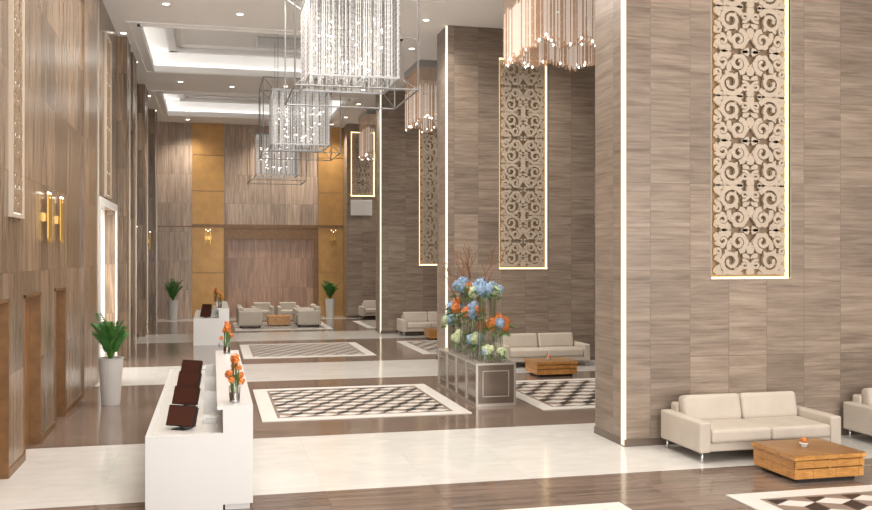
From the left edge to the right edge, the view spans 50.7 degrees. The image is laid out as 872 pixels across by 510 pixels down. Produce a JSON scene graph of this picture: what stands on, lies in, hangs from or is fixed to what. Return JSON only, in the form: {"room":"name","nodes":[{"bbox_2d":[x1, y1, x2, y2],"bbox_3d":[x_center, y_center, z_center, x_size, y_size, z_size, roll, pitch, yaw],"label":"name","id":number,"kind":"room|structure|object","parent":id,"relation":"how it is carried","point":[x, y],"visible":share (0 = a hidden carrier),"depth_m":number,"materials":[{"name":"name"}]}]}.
{"room":"hotel lobby","nodes":[
{"label":"hotel lobby","id":0,"kind":"room"},
{"bbox_2d":[0,0,148,467],"bbox_3d":[-6.614,-1.465,16.866,0.250,8.130,43.900,0,0,-14],"label":"wall","id":1,"kind":"structure","parent":0,"point":[29,264],"depth_m":13.66,"materials":[{"name":"brown wood veneer"}]},
{"bbox_2d":[0,299,8,478],"bbox_3d":[-4.966,1.550,10.161,0.235,2.099,1.188,0,0,-14],"label":"door","id":2,"kind":"structure","parent":1,"relation":"in","point":[4,304],"depth_m":10.72,"materials":[{"name":"brown wood"}]},
{"bbox_2d":[8,0,24,218],"bbox_3d":[-5.067,-2.700,11.119,0.050,4.480,0.680,0,0,-14],"label":"wall screen","id":3,"kind":"object","parent":1,"relation":"attached to","point":[16,8],"visible":1,"depth_m":11.02,"materials":[{"name":"brown"}]},
{"bbox_2d":[24,292,40,460],"bbox_3d":[-5.456,1.550,12.183,0.235,2.099,1.108,0,0,-14],"label":"door","id":4,"kind":"structure","parent":1,"relation":"in","point":[32,302],"depth_m":12.69,"materials":[{"name":"brown wood"}]},
{"bbox_2d":[43,192,51,241],"bbox_3d":[-5.532,-0.555,13.116,0.086,0.711,0.220,0,0,-14],"label":"wall sconce","id":5,"kind":"object","parent":1,"relation":"attached to","point":[47,217],"visible":1,"depth_m":13.03,"materials":[{"name":"gold metal"}]},
{"bbox_2d":[56,197,63,242],"bbox_3d":[-5.792,-0.555,14.185,0.086,0.711,0.220,0,0,-14],"label":"wall sconce","id":6,"kind":"object","parent":1,"relation":"attached to","point":[59,219],"visible":1,"depth_m":14.09,"materials":[{"name":"gold metal"}]},
{"bbox_2d":[55,287,65,420],"bbox_3d":[-5.992,1.550,14.394,0.235,2.099,0.998,0,0,-14],"label":"door","id":7,"kind":"structure","parent":1,"relation":"in","point":[60,293],"depth_m":14.85,"materials":[{"name":"brown wood"}]},
{"bbox_2d":[9,322,149,477],"bbox_3d":[-6.450,2.550,16.752,0.015,0.100,43.600,0,0,-14],"label":"baseboard","id":8,"kind":"structure","parent":1,"relation":"attached to","point":[21,460],"depth_m":13.24,"materials":[{"name":"wood"}]},
{"bbox_2d":[82,0,98,397],"bbox_3d":[-6.699,-1.464,17.875,0.060,8.129,2.100,0,0,-14],"label":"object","id":9,"kind":"structure","parent":1,"relation":"attached to","point":[90,8],"depth_m":17.69,"materials":[{"name":"brown wood veneer"},{"name":"metal"}]},
{"bbox_2d":[104,32,111,198],"bbox_3d":[-7.411,-3.125,20.789,0.050,3.630,0.980,0,0,-14],"label":"wall screen","id":10,"kind":"object","parent":1,"relation":"attached to","point":[107,42],"visible":1,"depth_m":20.65,"materials":[{"name":"brown"}]},
{"bbox_2d":[99,196,117,356],"bbox_3d":[-7.463,0.675,20.983,0.040,3.850,3.600,0,0,-14],"label":"frame","id":11,"kind":"object","parent":1,"relation":"attached to","point":[102,201],"visible":0.71,"depth_m":22.01,"materials":[{"name":"white"}]},
{"bbox_2d":[118,36,130,358],"bbox_3d":[-7.990,-1.464,23.581,0.240,8.129,0.800,0,0,-14],"label":"trim","id":12,"kind":"structure","parent":1,"relation":"attached to","point":[124,47],"depth_m":23.20,"materials":[{"name":"brown wood veneer"},{"name":"metal"}]},
{"bbox_2d":[131,52,136,351],"bbox_3d":[-8.438,-1.464,25.428,0.240,8.129,1.000,0,0,-14],"label":"trim","id":13,"kind":"structure","parent":1,"relation":"attached to","point":[133,60],"depth_m":25.12,"materials":[{"name":"stone"}]},
{"bbox_2d":[138,84,147,336],"bbox_3d":[-9.601,-1.464,30.188,0.220,8.129,1.200,0,0,-14],"label":"trim","id":14,"kind":"structure","parent":1,"relation":"attached to","point":[142,90],"depth_m":29.61,"materials":[{"name":"brown wood veneer"},{"name":"metal"}]},
{"bbox_2d":[148,232,150,250],"bbox_3d":[-10.633,-0.555,34.157,0.086,0.711,0.220,0,0,-14],"label":"wall sconce","id":15,"kind":"object","parent":1,"relation":"attached to","point":[149,239],"visible":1,"depth_m":34.06,"materials":[{"name":"gold metal"}]},
{"bbox_2d":[149,109,156,324],"bbox_3d":[-10.826,-1.464,35.241,0.220,8.129,1.200,0,0,-14],"label":"trim","id":16,"kind":"structure","parent":1,"relation":"attached to","point":[152,113],"depth_m":34.67,"materials":[{"name":"wood"}]},
{"bbox_2d":[101,210,104,356],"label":"window","id":17,"kind":"structure","parent":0,"point":[102,211],"depth_m":22.79,"materials":[{"name":"white"}]},
{"bbox_2d":[157,122,343,318],"bbox_3d":[-4.165,-1.465,39.830,15.930,8.130,0.420,0,0,-14],"label":"wall","id":18,"kind":"structure","parent":0,"point":[271,242],"depth_m":38.73,"materials":[{"name":"wood"}]},
{"bbox_2d":[205,229,210,245],"bbox_3d":[-9.493,-0.755,38.315,0.260,0.711,0.115,0,0,-14],"label":"wall sconce","id":19,"kind":"object","parent":18,"relation":"attached to","point":[207,237],"visible":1,"depth_m":38.27,"materials":[{"name":"gold metal"}]},
{"bbox_2d":[330,230,335,246],"bbox_3d":[-4.410,-0.755,39.547,0.260,0.711,0.115,0,0,-14],"label":"wall sconce","id":20,"kind":"object","parent":18,"relation":"attached to","point":[333,238],"visible":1,"depth_m":39.50,"materials":[{"name":"gold metal"}]},
{"bbox_2d":[102,0,582,127],"bbox_3d":[0.956,-5.855,18.702,15.930,0.750,43.900,0,0,-14],"label":"ceiling","id":21,"kind":"structure","parent":0,"point":[204,45],"depth_m":26.85,"materials":[{"name":"white paint"}]},
{"bbox_2d":[247,97,306,184],"bbox_3d":[-6.102,-4.479,35.152,2.110,3.343,2.110,0,0,-14],"label":"crystal chandelier","id":22,"kind":"object","parent":21,"relation":"hanging from","point":[265,166],"visible":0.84,"depth_m":34.53,"materials":[{"name":"white"}]},
{"bbox_2d":[255,36,300,48],"bbox_3d":[-4.467,-6.130,26.493,1.400,0.039,1.200,0,0,-14],"label":"ceiling air vent","id":23,"kind":"object","parent":21,"relation":"in","point":[261,41],"depth_m":26.38,"materials":[{"name":"metal"}]},
{"bbox_2d":[259,76,340,160],"bbox_3d":[-3.865,-4.479,25.919,2.110,3.343,2.110,0,0,-14],"label":"crystal chandelier","id":24,"kind":"object","parent":21,"relation":"hanging from","point":[276,94],"visible":0.98,"depth_m":25.41,"materials":[{"name":"white"}]},
{"bbox_2d":[285,0,418,109],"bbox_3d":[-1.556,-4.479,16.395,2.110,3.343,2.110,0,0,-14],"label":"crystal chandelier","id":25,"kind":"object","parent":21,"relation":"hanging from","point":[389,10],"visible":1,"depth_m":15.82,"materials":[{"name":"white"}]},
{"bbox_2d":[358,109,375,161],"bbox_3d":[-1.561,-4.617,35.944,2.660,1.824,1.960,0,0,-14],"label":"chandelier","id":26,"kind":"object","parent":21,"relation":"hanging from","point":[369,115],"visible":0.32,"depth_m":35.08,"materials":[{"name":"brown"}]},
{"bbox_2d":[404,60,436,132],"bbox_3d":[0.559,-4.618,27.197,2.660,1.822,1.960,0,0,-14],"label":"chandelier","id":27,"kind":"object","parent":21,"relation":"hanging from","point":[418,108],"visible":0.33,"depth_m":26.27,"materials":[{"name":"brown"}]},
{"bbox_2d":[503,0,594,71],"bbox_3d":[2.844,-4.611,17.770,2.660,1.837,1.960,0,0,-14],"label":"chandelier","id":28,"kind":"object","parent":21,"relation":"hanging from","point":[525,25],"visible":0.58,"depth_m":17.21,"materials":[{"name":"brown"}]},
{"bbox_2d":[0,316,871,509],"bbox_3d":[0.956,2.700,18.702,15.930,0.200,43.900,0,0,-14],"label":"floor","id":29,"kind":"structure","parent":0,"point":[521,455],"depth_m":11.92,"materials":[{"name":"stone"}]},
{"bbox_2d":[91,313,128,405],"bbox_3d":[-5.711,1.790,16.117,0.679,1.620,0.758,0,0,-14],"label":"potted palm","id":30,"kind":"object","parent":29,"relation":"on","point":[110,366],"visible":1,"depth_m":15.97,"materials":[{"name":"grey"}]},
{"bbox_2d":[165,278,182,319],"bbox_3d":[-10.665,1.758,37.406,0.795,1.683,0.709,0,0,-14],"label":"potted palm","id":31,"kind":"object","parent":29,"relation":"on","point":[172,291],"visible":1,"depth_m":37.30,"materials":[{"name":"grey"}]},
{"bbox_2d":[145,350,252,509],"bbox_3d":[-3.064,2.066,12.088,1.060,1.068,5.660,0,0,-14],"label":"reception desk","id":32,"kind":"object","parent":29,"relation":"on","point":[199,443],"visible":1,"depth_m":9.42,"materials":[{"name":"white lacquer"},{"name":"white stone"}]},
{"bbox_2d":[166,405,198,430],"bbox_3d":[-2.685,1.708,9.738,0.343,0.247,0.281,0,0,-14],"label":"monitor","id":33,"kind":"object","parent":32,"relation":"on","point":[180,417],"depth_m":9.71,"materials":[{"name":"brown plastic"}]},
{"bbox_2d":[172,386,200,405],"bbox_3d":[-3.027,1.708,11.150,0.343,0.247,0.281,0,0,-14],"label":"monitor","id":34,"kind":"object","parent":32,"relation":"on","point":[183,395],"depth_m":11.12,"materials":[{"name":"brown plastic"}]},
{"bbox_2d":[177,371,201,386],"bbox_3d":[-3.370,1.708,12.562,0.343,0.247,0.281,0,0,-14],"label":"monitor","id":35,"kind":"object","parent":32,"relation":"on","point":[190,379],"depth_m":12.53,"materials":[{"name":"black plastic"}]},
{"bbox_2d":[181,360,202,371],"bbox_3d":[-3.712,1.708,13.975,0.343,0.247,0.281,0,0,-14],"label":"monitor","id":36,"kind":"object","parent":32,"relation":"on","point":[187,365],"depth_m":13.95,"materials":[{"name":"black plastic"}]},
{"bbox_2d":[218,321,232,353],"bbox_3d":[-3.288,1.270,14.416,0.202,0.521,0.191,0,0,14],"label":"flower vase","id":37,"kind":"object","parent":32,"relation":"on","point":[226,330],"visible":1,"depth_m":14.36,"materials":[{"name":"clear glass"}]},
{"bbox_2d":[224,353,244,402],"bbox_3d":[-2.097,1.272,9.583,0.217,0.519,0.215,0,0,-14],"label":"flower vase","id":38,"kind":"object","parent":32,"relation":"on","point":[234,397],"visible":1,"depth_m":9.56,"materials":[{"name":"clear glass"}]},
{"bbox_2d":[193,301,228,345],"bbox_3d":[-7.052,2.066,28.902,1.010,1.068,4.500,0,0,-14],"label":"reception desk","id":39,"kind":"object","parent":29,"relation":"on","point":[208,323],"visible":0.97,"depth_m":26.75,"materials":[{"name":"white"}]},
{"bbox_2d":[200,309,211,317],"bbox_3d":[-6.785,1.708,27.121,0.343,0.247,0.281,0,0,-14],"label":"monitor","id":40,"kind":"object","parent":39,"relation":"on","point":[204,313],"depth_m":27.10,"materials":[{"name":"black plastic"}]},
{"bbox_2d":[213,287,217,301],"bbox_3d":[-7.362,1.287,30.733,0.167,0.487,0.236,0,0,34],"label":"flower vase","id":41,"kind":"object","parent":39,"relation":"on","point":[215,289],"visible":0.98,"depth_m":30.70,"materials":[{"name":"clear glass"}]},
{"bbox_2d":[216,291,223,307],"bbox_3d":[-6.348,1.286,27.059,0.235,0.489,0.187,0,0,4],"label":"flower vase","id":42,"kind":"object","parent":39,"relation":"on","point":[219,296],"visible":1,"depth_m":27.03,"materials":[{"name":"clear glass"}]},
{"bbox_2d":[251,302,273,319],"bbox_3d":[-6.848,2.217,36.319,0.880,0.740,0.860,0,0,-14],"label":"armchair","id":43,"kind":"object","parent":29,"relation":"on","point":[266,308],"visible":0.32,"depth_m":36.48,"materials":[{"name":"beige fabric"}]},
{"bbox_2d":[261,310,270,313],"bbox_3d":[-6.827,2.217,36.231,0.600,0.140,0.680,0,0,-14],"label":"seat cushion","id":44,"kind":"object","parent":43,"relation":"on","point":[263,311],"depth_m":35.95,"materials":[{"name":"beige fabric"}]},
{"bbox_2d":[233,322,332,330],"bbox_3d":[-5.746,2.592,34.106,3.400,0.013,3.800,0,0,-14],"label":"patterned rug","id":45,"kind":"object","parent":29,"relation":"on","point":[293,326],"visible":0.6,"depth_m":33.24,"materials":[{"name":"tile"}]},
{"bbox_2d":[236,305,259,320],"bbox_3d":[-7.085,2.217,34.708,0.860,0.740,0.880,0,0,-14],"label":"armchair","id":46,"kind":"object","parent":45,"relation":"on","point":[236,305],"visible":0.17,"depth_m":34.64,"materials":[{"name":"beige fabric"}]},
{"bbox_2d":[237,307,261,327],"bbox_3d":[-6.756,2.217,33.347,0.860,0.740,0.880,0,0,-14],"label":"armchair","id":47,"kind":"object","parent":45,"relation":"on","point":[244,317],"visible":1,"depth_m":32.93,"materials":[{"name":"beige fabric"}]},
{"bbox_2d":[266,315,290,325],"bbox_3d":[-5.872,2.404,34.307,0.850,0.367,0.850,0,0,-14],"label":"coffee table","id":48,"kind":"object","parent":45,"relation":"on","point":[272,320],"visible":1,"depth_m":33.92,"materials":[{"name":"brown wood"}]},
{"bbox_2d":[292,304,316,323],"bbox_3d":[-5.025,2.217,35.207,0.860,0.740,0.880,0,0,-14],"label":"armchair","id":49,"kind":"object","parent":45,"relation":"on","point":[294,309],"visible":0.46,"depth_m":34.99,"materials":[{"name":"beige fabric"}]},
{"bbox_2d":[296,306,320,326],"bbox_3d":[-4.695,2.217,33.846,0.860,0.740,0.880,0,0,-14],"label":"armchair","id":50,"kind":"object","parent":45,"relation":"on","point":[303,316],"visible":1,"depth_m":33.45,"materials":[{"name":"beige fabric"}]},
{"bbox_2d":[276,302,299,318],"bbox_3d":[-5.877,2.217,36.554,0.880,0.740,0.860,0,0,-14],"label":"armchair","id":51,"kind":"object","parent":29,"relation":"on","point":[284,308],"visible":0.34,"depth_m":36.72,"materials":[{"name":"beige fabric"}]},
{"bbox_2d":[281,310,291,313],"bbox_3d":[-5.855,2.217,36.467,0.600,0.140,0.680,0,0,-14],"label":"seat cushion","id":52,"kind":"object","parent":51,"relation":"on","point":[282,311],"depth_m":36.13,"materials":[{"name":"beige fabric"}]},
{"bbox_2d":[240,342,375,358],"bbox_3d":[-3.638,2.592,25.408,3.400,0.013,3.700,0,0,-14],"label":"patterned rug","id":53,"kind":"object","parent":29,"relation":"on","point":[295,350],"visible":1,"depth_m":25.16,"materials":[{"name":"tile"}]},
{"bbox_2d":[321,280,339,317],"bbox_3d":[-4.462,1.818,38.873,0.855,1.564,0.781,0,0,-14],"label":"potted palm","id":54,"kind":"object","parent":29,"relation":"on","point":[330,288],"visible":1,"depth_m":38.70,"materials":[{"name":"grey"}]},
{"bbox_2d":[343,124,375,317],"bbox_3d":[-0.856,-1.465,39.716,6.172,8.130,1.024,0,0,-14],"label":"column","id":55,"kind":"structure","parent":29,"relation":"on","point":[359,230],"depth_m":38.65,"materials":[{"name":"wood"}]},
{"bbox_2d":[351,200,371,215],"bbox_3d":[-3.134,-2.025,38.611,0.900,0.650,0.075,0,0,-14],"label":"grille","id":56,"kind":"object","parent":55,"relation":"attached to","point":[358,207],"visible":1,"depth_m":38.58,"materials":[{"name":"white"}]},
{"bbox_2d":[352,133,372,194],"bbox_3d":[-3.081,-3.850,38.691,0.885,2.590,0.045,0,0,-14],"label":"screen","id":57,"kind":"object","parent":55,"relation":"attached to","point":[355,144],"visible":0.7,"depth_m":38.66,"materials":[{"name":"beige"}]},
{"bbox_2d":[253,384,471,421],"bbox_3d":[-1.476,2.592,16.491,3.400,0.013,3.550,0,0,-14],"label":"patterned rug","id":58,"kind":"object","parent":29,"relation":"on","point":[374,401],"visible":1,"depth_m":16.24,"materials":[{"name":"tile"}]},
{"bbox_2d":[353,320,375,327],"bbox_3d":[-0.450,2.592,35.390,5.000,0.013,3.800,0,0,-14],"label":"patterned rug","id":59,"kind":"object","parent":29,"relation":"on","point":[368,324],"visible":0.12,"depth_m":35.21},
{"bbox_2d":[358,300,375,318],"bbox_3d":[-2.176,2.227,38.269,2.000,0.746,0.990,0,0,-14],"label":"sofa","id":60,"kind":"object","parent":29,"relation":"on","point":[368,308],"visible":0.3,"depth_m":38.10,"materials":[{"name":"beige fabric"}]},
{"bbox_2d":[363,300,375,307],"bbox_3d":[-2.635,2.040,38.390,0.825,0.360,0.200,0,-12,-14],"label":"cushion","id":61,"kind":"object","parent":60,"relation":"on","point":[366,303],"depth_m":38.26,"materials":[{"name":"beige fabric"}]},
{"bbox_2d":[365,308,375,312],"bbox_3d":[-2.564,2.265,38.088,0.830,0.170,0.820,0,0,-14],"label":"seat cushion","id":62,"kind":"object","parent":60,"relation":"on","point":[367,310],"depth_m":37.66,"materials":[{"name":"beige fabric"}]},
{"bbox_2d":[375,90,436,333],"bbox_3d":[1.027,-1.465,31.941,6.175,8.130,1.024,0,0,-14],"label":"column","id":63,"kind":"structure","parent":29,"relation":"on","point":[403,284],"depth_m":30.91,"materials":[{"name":"wood"}]},
{"bbox_2d":[421,115,436,263],"bbox_3d":[0.028,-2.250,31.212,1.124,5.030,0.045,0,0,-14],"label":"screen","id":64,"kind":"object","parent":63,"relation":"attached to","point":[424,152],"visible":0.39,"depth_m":31.13,"materials":[{"name":"beige"}]},
{"bbox_2d":[396,340,436,353],"bbox_3d":[1.659,2.592,26.692,5.000,0.013,3.700,0,0,-14],"label":"patterned rug","id":65,"kind":"object","parent":29,"relation":"on","point":[430,346],"visible":0.17,"depth_m":26.56,"materials":[{"name":"tile"}]},
{"bbox_2d":[397,311,436,333],"bbox_3d":[-0.231,2.227,30.458,2.000,0.746,0.990,0,0,-14],"label":"sofa","id":66,"kind":"object","parent":29,"relation":"on","point":[409,321],"visible":0.62,"depth_m":30.39,"materials":[{"name":"beige fabric"}]},
{"bbox_2d":[403,312,427,321],"bbox_3d":[-0.690,2.040,30.578,0.825,0.360,0.200,0,-12,-14],"label":"cushion","id":67,"kind":"object","parent":66,"relation":"on","point":[409,316],"depth_m":30.48,"materials":[{"name":"beige fabric"}]},
{"bbox_2d":[407,322,431,327],"bbox_3d":[-0.620,2.265,30.276,0.830,0.170,0.820,0,0,-14],"label":"seat cushion","id":68,"kind":"object","parent":66,"relation":"on","point":[409,324],"depth_m":29.90,"materials":[{"name":"beige fabric"}]},
{"bbox_2d":[427,311,436,321],"bbox_3d":[0.121,2.040,30.775,0.825,0.360,0.200,0,-12,-14],"label":"cushion","id":69,"kind":"object","parent":66,"relation":"on","point":[432,315],"depth_m":30.62,"materials":[{"name":"beige fabric"}]},
{"bbox_2d":[429,321,436,326],"bbox_3d":[0.197,2.265,30.474,0.830,0.170,0.820,0,0,-14],"label":"seat cushion","id":70,"kind":"object","parent":66,"relation":"on","point":[432,323],"depth_m":30.00,"materials":[{"name":"beige fabric"}]},
{"bbox_2d":[424,327,436,339],"bbox_3d":[0.159,2.440,28.952,0.950,0.320,0.800,0,0,-14],"label":"coffee table","id":71,"kind":"object","parent":29,"relation":"on","point":[431,333],"visible":0.35,"depth_m":28.55,"materials":[{"name":"brown wood"}]},
{"bbox_2d":[438,347,481,388],"bbox_3d":[0.466,2.228,18.284,0.720,0.745,0.680,0,0,-14],"label":"pedestal","id":72,"kind":"object","parent":29,"relation":"on","point":[441,351],"visible":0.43,"depth_m":18.23,"materials":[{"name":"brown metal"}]},
{"bbox_2d":[440,312,466,348],"bbox_3d":[0.305,1.462,18.383,0.614,0.783,0.492,0,0,37],"label":"flower arrangement","id":73,"kind":"object","parent":72,"relation":"on","point":[450,322],"visible":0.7,"depth_m":18.30,"materials":[{"name":"green plant"}]},
{"bbox_2d":[446,351,482,394],"bbox_3d":[0.631,2.228,17.604,0.720,0.745,0.680,0,0,-14],"label":"pedestal","id":74,"kind":"object","parent":29,"relation":"on","point":[450,355],"visible":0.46,"depth_m":17.54,"materials":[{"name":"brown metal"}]},
{"bbox_2d":[443,262,468,349],"bbox_3d":[0.390,0.943,17.829,0.504,1.820,0.687,0,0,14],"label":"flower arrangement","id":75,"kind":"object","parent":74,"relation":"on","point":[453,307],"visible":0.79,"depth_m":17.79,"materials":[{"name":"orange plant"}]},
{"bbox_2d":[451,329,468,352],"bbox_3d":[0.451,1.626,17.686,0.458,0.454,0.425,0,0,-14],"label":"flower arrangement","id":76,"kind":"object","parent":74,"relation":"on","point":[457,337],"visible":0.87,"depth_m":17.57,"materials":[{"name":"green plant"}]},
{"bbox_2d":[449,241,478,353],"bbox_3d":[0.519,0.782,17.350,0.606,2.142,0.615,0,0,-29],"label":"flower arrangement","id":77,"kind":"object","parent":74,"relation":"on","point":[462,284],"visible":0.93,"depth_m":17.34,"materials":[{"name":"blue plant"}]},
{"bbox_2d":[456,245,478,350],"bbox_3d":[0.609,0.818,17.940,0.538,2.071,0.624,0,0,41],"label":"flower arrangement","id":78,"kind":"object","parent":74,"relation":"on","point":[467,261],"visible":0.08,"depth_m":17.86,"materials":[{"name":"brown plant"}]},
{"bbox_2d":[466,316,489,353],"bbox_3d":[0.789,1.461,17.371,0.525,0.784,0.579,0,0,-14],"label":"flower arrangement","id":79,"kind":"object","parent":74,"relation":"on","point":[477,325],"visible":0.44,"depth_m":17.25,"materials":[{"name":"green plant"}]},
{"bbox_2d":[456,354,499,400],"bbox_3d":[0.796,2.228,16.924,0.720,0.745,0.680,0,0,-14],"label":"pedestal","id":80,"kind":"object","parent":29,"relation":"on","point":[460,359],"visible":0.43,"depth_m":16.84,"materials":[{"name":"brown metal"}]},
{"bbox_2d":[458,301,486,356],"bbox_3d":[0.655,1.338,16.869,0.604,1.030,0.598,0,0,-14],"label":"flower arrangement","id":81,"kind":"object","parent":80,"relation":"on","point":[472,311],"visible":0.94,"depth_m":16.79,"materials":[{"name":"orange plant"}]},
{"bbox_2d":[464,331,488,357],"bbox_3d":[0.714,1.609,16.659,0.442,0.488,0.491,0,0,44],"label":"flower arrangement","id":82,"kind":"object","parent":80,"relation":"on","point":[474,338],"visible":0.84,"depth_m":16.57,"materials":[{"name":"green plant"}]},
{"bbox_2d":[486,281,503,344],"bbox_3d":[1.056,1.153,16.673,0.496,1.399,0.564,0,0,-39],"label":"flower arrangement","id":83,"kind":"object","parent":80,"relation":"on","point":[499,287],"visible":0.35,"depth_m":16.63,"materials":[{"name":"blue plant"}]},
{"bbox_2d":[466,358,515,406],"bbox_3d":[0.961,2.228,16.243,0.720,0.745,0.680,0,0,-14],"label":"pedestal","id":84,"kind":"object","parent":29,"relation":"on","point":[491,383],"visible":0.96,"depth_m":15.95,"materials":[{"name":"grey metal"}]},
{"bbox_2d":[465,241,505,360],"bbox_3d":[0.852,0.791,16.250,0.657,2.124,0.760,0,0,19],"label":"flower arrangement","id":85,"kind":"object","parent":84,"relation":"on","point":[481,288],"visible":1,"depth_m":16.21,"materials":[{"name":"blue plant"}]},
{"bbox_2d":[481,344,494,361],"bbox_3d":[0.911,1.697,16.050,0.265,0.312,0.291,0,0,-41],"label":"flower arrangement","id":86,"kind":"object","parent":84,"relation":"on","point":[487,350],"visible":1,"depth_m":15.99,"materials":[{"name":"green plant"}]},
{"bbox_2d":[482,313,516,360],"bbox_3d":[1.126,1.427,16.226,0.562,0.852,0.536,0,0,-29],"label":"flower arrangement","id":87,"kind":"object","parent":84,"relation":"on","point":[498,322],"visible":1,"depth_m":16.13,"materials":[{"name":"orange plant"}]},
{"bbox_2d":[496,347,507,361],"bbox_3d":[1.159,1.721,16.063,0.219,0.264,0.252,0,0,-14],"label":"flower arrangement","id":88,"kind":"object","parent":84,"relation":"on","point":[501,351],"visible":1,"depth_m":16.01,"materials":[{"name":"green plant"}]},
{"bbox_2d":[436,25,594,360],"bbox_3d":[3.131,-1.465,23.262,6.175,8.130,1.024,0,0,-14],"label":"column","id":89,"kind":"structure","parent":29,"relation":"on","point":[558,296],"depth_m":22.52,"materials":[{"name":"wood"}]},
{"bbox_2d":[501,60,544,266],"bbox_3d":[2.132,-2.250,22.534,1.124,5.030,0.045,0,0,-14],"label":"wall panel","id":90,"kind":"object","parent":89,"relation":"attached to","point":[506,111],"visible":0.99,"depth_m":22.53,"materials":[{"name":"beige"}]},
{"bbox_2d":[492,332,589,365],"bbox_3d":[2.484,2.227,21.907,2.150,0.746,0.990,0,0,-14],"label":"sofa","id":91,"kind":"object","parent":29,"relation":"on","point":[519,346],"visible":0.73,"depth_m":21.84,"materials":[{"name":"beige fabric"}]},
{"bbox_2d":[501,333,537,347],"bbox_3d":[1.989,2.040,22.018,0.900,0.360,0.200,0,-12,-14],"label":"cushion","id":92,"kind":"object","parent":91,"relation":"on","point":[517,340],"depth_m":21.92,"materials":[{"name":"beige fabric"}]},
{"bbox_2d":[510,347,546,357],"bbox_3d":[2.060,2.265,21.716,0.905,0.170,0.820,0,0,-14],"label":"seat cushion","id":93,"kind":"object","parent":91,"relation":"on","point":[515,352],"depth_m":21.36,"materials":[{"name":"beige fabric"}]},
{"bbox_2d":[537,332,573,346],"bbox_3d":[2.873,2.040,22.233,0.900,0.360,0.200,0,-12,-14],"label":"cushion","id":94,"kind":"object","parent":91,"relation":"on","point":[565,339],"depth_m":22.13,"materials":[{"name":"beige fabric"}]},
{"bbox_2d":[539,346,583,355],"bbox_3d":[2.949,2.265,21.932,0.905,0.170,0.820,0,0,-14],"label":"seat cushion","id":95,"kind":"object","parent":91,"relation":"on","point":[549,350],"depth_m":21.58,"materials":[{"name":"beige fabric"}]},
{"bbox_2d":[524,357,577,376],"bbox_3d":[2.517,2.440,20.160,0.950,0.320,0.800,0,0,-14],"label":"coffee table","id":96,"kind":"object","parent":29,"relation":"on","point":[541,367],"visible":1,"depth_m":19.85,"materials":[{"name":"brown wood"}]},
{"bbox_2d":[516,378,594,409],"bbox_3d":[3.820,2.592,17.775,5.000,0.013,3.550,0,0,-14],"label":"patterned rug","id":97,"kind":"object","parent":29,"relation":"on","point":[553,394],"visible":0.36,"depth_m":17.30,"materials":[{"name":"tile"}]},
{"bbox_2d":[508,502,630,509],"bbox_3d":[0.703,2.592,7.502,3.400,0.013,3.650,0,0,-14],"label":"patterned rug","id":98,"kind":"object","parent":29,"relation":"on","point":[613,505],"visible":1,"depth_m":9.46,"materials":[{"name":"tile"}]},
{"bbox_2d":[594,0,871,446],"bbox_3d":[5.439,-1.465,13.738,6.175,8.130,1.024,0,0,-14],"label":"column","id":99,"kind":"structure","parent":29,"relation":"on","point":[668,327],"depth_m":13.01,"materials":[{"name":"wood"}]},
{"bbox_2d":[713,0,785,274],"bbox_3d":[4.440,-2.250,13.010,1.124,5.030,0.045,0,0,-14],"label":"wall panel","id":100,"kind":"object","parent":99,"relation":"attached to","point":[723,95],"visible":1,"depth_m":13.00,"materials":[{"name":"beige"}]},
{"bbox_2d":[661,391,840,462],"bbox_3d":[4.160,2.227,12.214,2.040,0.746,1.060,0,0,-14],"label":"sofa","id":101,"kind":"object","parent":29,"relation":"on","point":[700,423],"visible":0.94,"depth_m":12.11,"materials":[{"name":"beige fabric"}]},
{"bbox_2d":[679,393,740,419],"bbox_3d":[3.683,2.040,12.366,0.845,0.360,0.200,0,-12,-14],"label":"cushion","id":102,"kind":"object","parent":101,"relation":"on","point":[724,406],"depth_m":12.27,"materials":[{"name":"beige fabric"}]},
{"bbox_2d":[705,418,770,442],"bbox_3d":[3.762,2.265,12.030,0.850,0.170,0.890,0,0,-14],"label":"seat cushion","id":103,"kind":"object","parent":101,"relation":"on","point":[721,430],"depth_m":11.65,"materials":[{"name":"beige fabric"}]},
{"bbox_2d":[738,391,796,417],"bbox_3d":[4.514,2.040,12.567,0.845,0.360,0.200,0,-12,-14],"label":"cushion","id":104,"kind":"object","parent":101,"relation":"on","point":[775,404],"depth_m":12.46,"materials":[{"name":"beige fabric"}]},
{"bbox_2d":[741,416,829,439],"bbox_3d":[4.598,2.265,12.232,0.850,0.170,0.890,0,0,-14],"label":"seat cushion","id":105,"kind":"object","parent":101,"relation":"on","point":[781,427],"depth_m":11.88,"materials":[{"name":"beige fabric"}]},
{"bbox_2d":[726,485,871,509],"bbox_3d":[5.999,2.592,8.786,5.000,0.013,3.650,0,0,-14],"label":"patterned rug","id":106,"kind":"object","parent":29,"relation":"on","point":[848,497],"visible":1,"depth_m":9.77,"materials":[{"name":"tile"}]},
{"bbox_2d":[751,438,865,481],"bbox_3d":[4.432,2.440,10.983,0.950,0.320,0.860,0,0,-14],"label":"coffee table","id":107,"kind":"object","parent":29,"relation":"on","point":[821,460],"visible":1,"depth_m":10.67,"materials":[{"name":"brown wood"}]},
{"bbox_2d":[799,437,808,446],"bbox_3d":[4.394,2.220,10.994,0.110,0.118,0.107,0,0,-14],"label":"flower bowl","id":108,"kind":"object","parent":107,"relation":"on","point":[803,443],"visible":1,"depth_m":10.96,"materials":[{"name":"grey"}]},
{"bbox_2d":[843,388,871,438],"bbox_3d":[6.959,2.227,12.892,2.100,0.746,1.060,0,0,-14],"label":"sofa","id":109,"kind":"object","parent":29,"relation":"on","point":[857,413],"visible":1,"depth_m":12.89,"materials":[{"name":"beige fabric"}]},
{"bbox_2d":[861,388,871,405],"bbox_3d":[6.468,2.040,13.041,0.875,0.360,0.200,0,-12,-14],"label":"cushion","id":110,"kind":"object","parent":109,"relation":"on","point":[866,397],"depth_m":12.92,"materials":[{"name":"beige fabric"}]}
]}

